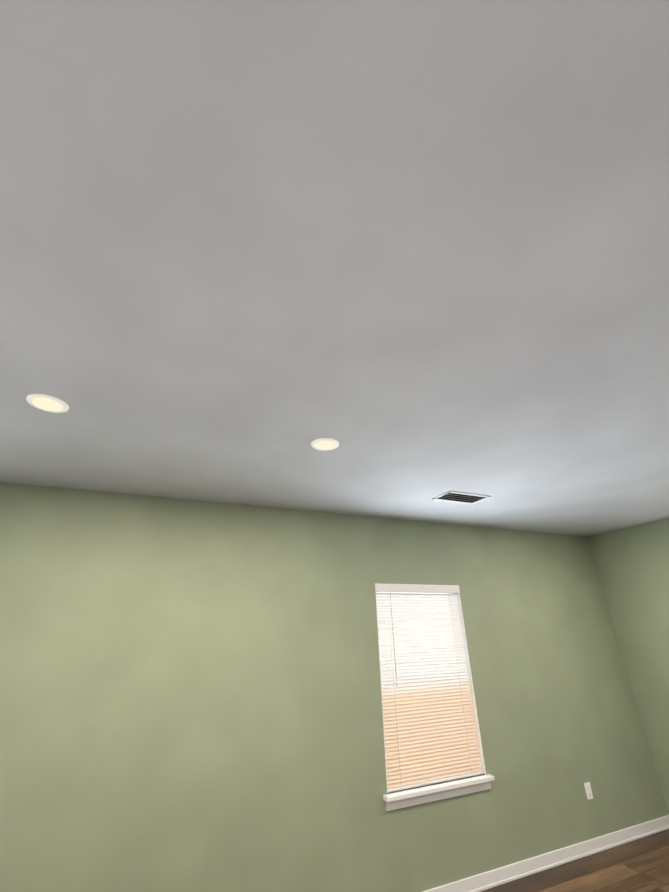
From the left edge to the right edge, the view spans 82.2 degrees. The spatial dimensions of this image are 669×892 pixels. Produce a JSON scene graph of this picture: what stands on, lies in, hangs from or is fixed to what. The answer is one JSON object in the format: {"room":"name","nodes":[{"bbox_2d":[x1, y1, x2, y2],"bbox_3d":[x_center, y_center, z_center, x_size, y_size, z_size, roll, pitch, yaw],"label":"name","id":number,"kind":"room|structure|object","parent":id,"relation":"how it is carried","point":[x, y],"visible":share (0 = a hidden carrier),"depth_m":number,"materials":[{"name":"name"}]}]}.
{"room":"empty room","nodes":[
{"label":"empty room","id":0,"kind":"room"},
{"bbox_2d":[0,482,668,891],"bbox_3d":[-1.203,1.693,2.596,9.400,2.720,0.140,9,-27,-21],"label":"wall","id":1,"kind":"structure","parent":0,"point":[190,694],"depth_m":2.79,"materials":[{"name":"green paint"}]},
{"bbox_2d":[375,583,494,810],"bbox_3d":[0.793,2.024,3.311,0.999,1.558,0.180,9,-27,-21],"label":"window","id":2,"kind":"structure","parent":1,"relation":"in","point":[432,738],"depth_m":3.25,"materials":[{"name":"white plastic"}]},
{"bbox_2d":[422,815,668,891],"bbox_3d":[-1.150,2.854,1.970,9.400,0.085,0.020,9,-27,-21],"label":"baseboard","id":3,"kind":"structure","parent":1,"relation":"attached to","point":[483,881],"depth_m":3.07,"materials":[{"name":"white wood"}]},
{"bbox_2d":[584,782,592,799],"bbox_3d":[2.279,3.091,3.436,0.072,0.116,0.010,9,-27,-21],"label":"outlet","id":4,"kind":"object","parent":1,"relation":"attached to","point":[589,794],"visible":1,"depth_m":3.43,"materials":[{"name":"white plastic"}]},
{"bbox_2d":[0,0,668,536],"bbox_3d":[0.153,-0.998,0.172,9.400,0.050,7.080,9,-27,-21],"label":"ceiling","id":5,"kind":"structure","parent":0,"point":[412,256],"depth_m":1.08,"materials":[{"name":"white paint"}]},
{"bbox_2d":[26,394,68,412],"bbox_3d":[-1.318,-0.194,1.764,0.164,0.008,0.164,9,-27,-21],"label":"recessed light","id":6,"kind":"object","parent":5,"relation":"in","point":[44,402],"visible":1,"depth_m":1.75,"materials":[{"name":"white plastic"}]},
{"bbox_2d":[311,438,338,450],"bbox_3d":[-0.054,-0.008,2.213,0.164,0.008,0.164,9,-27,-21],"label":"recessed light","id":7,"kind":"object","parent":5,"relation":"in","point":[324,444],"visible":1,"depth_m":2.20,"materials":[{"name":"white plastic"}]},
{"bbox_2d":[432,491,490,503],"bbox_3d":[1.055,0.431,3.190,0.420,0.010,0.230,9,-27,-21],"label":"ceiling vent","id":8,"kind":"object","parent":5,"relation":"in","point":[459,497],"visible":1,"depth_m":3.18,"materials":[{"name":"white"}]},
{"bbox_2d":[481,829,668,891],"bbox_3d":[0.202,1.510,-1.002,9.400,0.050,7.080,9,-27,-21],"label":"floor","id":9,"kind":"structure","parent":0,"point":[640,865],"depth_m":2.96,"materials":[{"name":"brown wood"}]},
{"bbox_2d":[587,519,668,812],"bbox_3d":[4.557,0.989,1.328,0.140,2.720,7.220,9,-27,-21],"label":"wall","id":10,"kind":"structure","parent":0,"point":[632,565],"depth_m":4.08,"materials":[{"name":"green paint"}]},
{"label":"outside","id":11,"kind":"structure","parent":0,"visible":0},
{"bbox_2d":[376,592,458,707],"bbox_3d":[0.737,2.041,3.451,1.629,2.068,0.010,9,-27,-21],"label":"outside","id":12,"kind":"object","parent":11,"point":[403,634],"depth_m":3.60,"materials":[{"name":"white"}]}
]}

